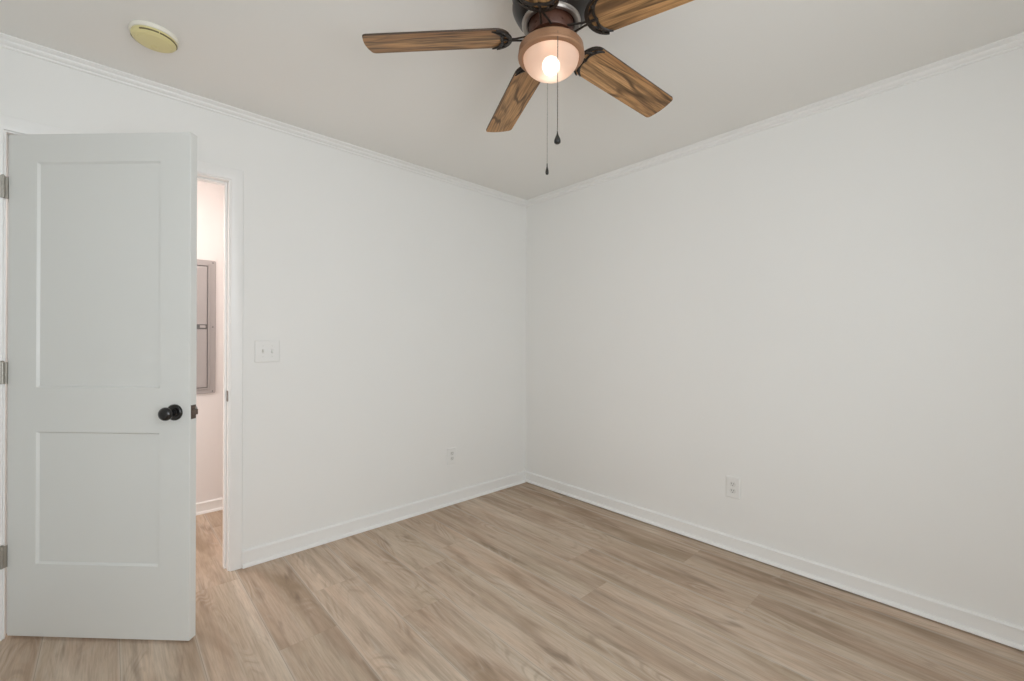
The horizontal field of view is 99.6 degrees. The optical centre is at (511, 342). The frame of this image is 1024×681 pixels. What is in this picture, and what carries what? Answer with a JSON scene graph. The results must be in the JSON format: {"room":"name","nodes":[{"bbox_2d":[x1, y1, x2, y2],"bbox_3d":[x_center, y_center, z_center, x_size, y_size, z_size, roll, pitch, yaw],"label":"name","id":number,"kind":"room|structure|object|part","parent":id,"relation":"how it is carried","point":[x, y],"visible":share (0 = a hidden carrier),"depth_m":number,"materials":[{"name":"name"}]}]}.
{"room":"empty bedroom","nodes":[
{"label":"empty bedroom","id":0,"kind":"room"},
{"bbox_2d":[196,180,223,502],"bbox_3d":[-2.353,-0.015,2.977,3.030,2.440,0.115,0,0,-43],"label":"wall","id":1,"kind":"structure","parent":0,"point":[210,197],"depth_m":3.10,"materials":[{"name":"paint"}]},
{"bbox_2d":[196,259,215,393],"bbox_3d":[-2.263,-0.109,2.964,0.390,0.945,0.025,0,0,-43],"label":"box","id":2,"kind":"object","parent":1,"relation":"attached to","point":[206,269],"visible":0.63,"depth_m":3.06,"materials":[{"name":"grey metal"}]},
{"bbox_3d":[-2.262,-0.109,2.963,0.285,0.852,0.005,0,0,-43],"label":"panel door","id":3,"kind":"part","parent":2,"relation":"part of","materials":[{"name":"grey metal"}]},
{"bbox_2d":[196,497,222,514],"bbox_3d":[-2.309,1.166,2.925,2.800,0.080,0.027,0,0,-43],"label":"baseboard","id":4,"kind":"structure","parent":1,"relation":"attached to","point":[213,505],"depth_m":3.07,"materials":[{"name":"paint"}]},
{"bbox_2d":[0,47,526,549],"bbox_3d":[-1.296,-0.011,2.547,3.995,2.440,0.115,0,0,-43],"label":"wall","id":5,"kind":"structure","parent":0,"point":[393,298],"depth_m":2.72,"materials":[{"name":"paint"}]},
{"bbox_2d":[0,132,197,640],"bbox_3d":[-1.671,0.176,1.765,0.788,2.040,0.161,0,0,2],"label":"door","id":6,"kind":"structure","parent":5,"relation":"in","point":[99,373],"depth_m":1.75,"materials":[{"name":"paint"}]},
{"bbox_3d":[-1.676,0.633,1.765,0.503,0.524,0.019,0,0,2],"label":"panel","id":7,"kind":"part","parent":6,"relation":"part of","materials":[{"name":"paint"}]},
{"bbox_3d":[-1.672,-0.272,1.765,0.503,0.902,0.019,0,0,2],"label":"panel","id":8,"kind":"part","parent":6,"relation":"part of","materials":[{"name":"paint"}]},
{"bbox_3d":[-1.353,0.281,1.729,0.065,0.065,0.014,0,0,2],"label":"knob","id":9,"kind":"part","parent":6,"relation":"part of","materials":[{"name":"black metal"}]},
{"bbox_3d":[-1.290,0.282,1.751,0.002,0.056,0.025,0,0,2],"label":"latch plate","id":10,"kind":"part","parent":6,"relation":"part of","materials":[{"name":"silver metal"}]},
{"bbox_2d":[0,114,243,640],"bbox_3d":[-1.812,0.145,2.058,0.896,2.125,0.130,0,0,-43],"label":"door frame","id":11,"kind":"structure","parent":5,"relation":"attached to","point":[8,123],"depth_m":2.29,"materials":[{"name":"paint"}]},
{"bbox_2d":[0,32,526,206],"bbox_3d":[-1.041,-1.210,2.674,3.225,0.040,0.040,0,0,-43],"label":"crown molding","id":12,"kind":"structure","parent":5,"relation":"attached to","point":[9,42],"depth_m":2.23,"materials":[{"name":"paint"}]},
{"bbox_2d":[254,340,279,362],"bbox_3d":[-1.355,0.050,2.401,0.127,0.124,0.019,0,0,-43],"label":"light switch","id":13,"kind":"object","parent":5,"relation":"attached to","point":[264,350],"visible":1,"depth_m":2.40,"materials":[{"name":"white plastic"}]},
{"bbox_2d":[242,471,525,568],"bbox_3d":[-0.659,1.167,3.046,2.145,0.090,0.027,0,0,-43],"label":"baseboard","id":14,"kind":"structure","parent":5,"relation":"attached to","point":[273,550],"depth_m":2.79,"materials":[{"name":"paint"}]},
{"bbox_2d":[447,447,455,464],"bbox_3d":[-0.452,0.854,3.250,0.080,0.124,0.008,0,0,-43],"label":"electrical outlet","id":15,"kind":"object","parent":5,"relation":"attached to","point":[451,452],"visible":1,"depth_m":3.25,"materials":[{"name":"white plastic"}]},
{"bbox_2d":[0,482,1023,680],"bbox_3d":[-0.426,1.273,1.604,3.995,0.120,4.755,0,0,-43],"label":"floor","id":16,"kind":"structure","parent":0,"point":[526,581],"depth_m":1.89,"materials":[{"name":"beige laminate"}]},
{"bbox_2d":[0,0,1023,199],"bbox_3d":[-0.416,-1.277,1.604,3.995,0.100,4.755,0,0,-43],"label":"ceiling","id":17,"kind":"structure","parent":0,"point":[725,66],"depth_m":1.89,"materials":[{"name":"paint"}]},
{"bbox_2d":[128,20,178,52],"bbox_3d":[-1.430,-1.210,1.729,0.156,0.042,0.156,0,0,7],"label":"smoke detector","id":18,"kind":"object","parent":17,"relation":"attached to","point":[152,36],"visible":1,"depth_m":1.70,"materials":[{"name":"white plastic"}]},
{"bbox_2d":[362,0,693,174],"bbox_3d":[0.163,-0.916,1.470,1.187,0.617,1.203,0,0,-43],"label":"ceiling fan","id":19,"kind":"object","parent":17,"relation":"hanging from","point":[551,49],"visible":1,"depth_m":1.44,"materials":[{"name":"brown wood"}]},
{"bbox_3d":[-0.250,-1.015,1.458,0.489,0.006,0.129,-3,12,-1],"label":"blade","id":20,"kind":"part","parent":19,"relation":"part of","materials":[{"name":"brown wood"}]},
{"bbox_3d":[0.010,-1.014,1.823,0.129,0.006,0.489,-13,1,-19],"label":"blade","id":21,"kind":"part","parent":19,"relation":"part of","materials":[{"name":"brown wood"}]},
{"bbox_3d":[0.018,-1.014,1.097,0.129,0.006,0.489,13,7,16],"label":"blade","id":22,"kind":"part","parent":19,"relation":"part of","materials":[{"name":"brown wood"}]},
{"bbox_3d":[0.132,-0.927,1.461,0.188,0.064,0.188,0,0,-43],"label":"lamp shade","id":23,"kind":"part","parent":19,"relation":"part of","materials":[{"name":"white glass"}]},
{"bbox_3d":[0.142,-0.816,1.357,0.004,0.319,0.011,0,0,-6],"label":"pull chain","id":24,"kind":"part","parent":19,"relation":"part of","materials":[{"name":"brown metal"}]},
{"bbox_3d":[0.438,-1.006,1.689,0.489,0.006,0.129,5,-15,-36],"label":"blade","id":25,"kind":"part","parent":19,"relation":"part of","materials":[{"name":"brown wood"}]},
{"bbox_3d":[0.443,-1.012,1.240,0.489,0.006,0.129,4,-10,35],"label":"blade","id":26,"kind":"part","parent":19,"relation":"part of","materials":[{"name":"brown wood"}]},
{"bbox_2d":[526,47,1023,626],"bbox_3d":[1.391,0.000,2.503,0.115,2.440,3.606,0,0,-43],"label":"wall","id":27,"kind":"structure","parent":0,"point":[822,313],"depth_m":2.21,"materials":[{"name":"paint"}]},
{"bbox_2d":[726,475,739,499],"bbox_3d":[1.287,0.846,2.521,0.008,0.124,0.080,0,0,-43],"label":"electrical outlet","id":28,"kind":"object","parent":27,"relation":"attached to","point":[732,483],"visible":1,"depth_m":2.52,"materials":[{"name":"white plastic"}]},
{"bbox_2d":[525,471,1023,650],"bbox_3d":[1.296,1.171,2.497,0.027,0.084,3.491,0,0,-43],"label":"baseboard","id":29,"kind":"structure","parent":27,"relation":"attached to","point":[991,628],"depth_m":2.20,"materials":[{"name":"paint"}]},
{"bbox_2d":[527,32,1023,205],"bbox_3d":[1.300,-1.200,2.492,0.040,0.040,3.491,0,0,-43],"label":"crown molding","id":30,"kind":"structure","parent":27,"relation":"attached to","point":[1016,41],"depth_m":2.20,"materials":[{"name":"paint"}]}
]}

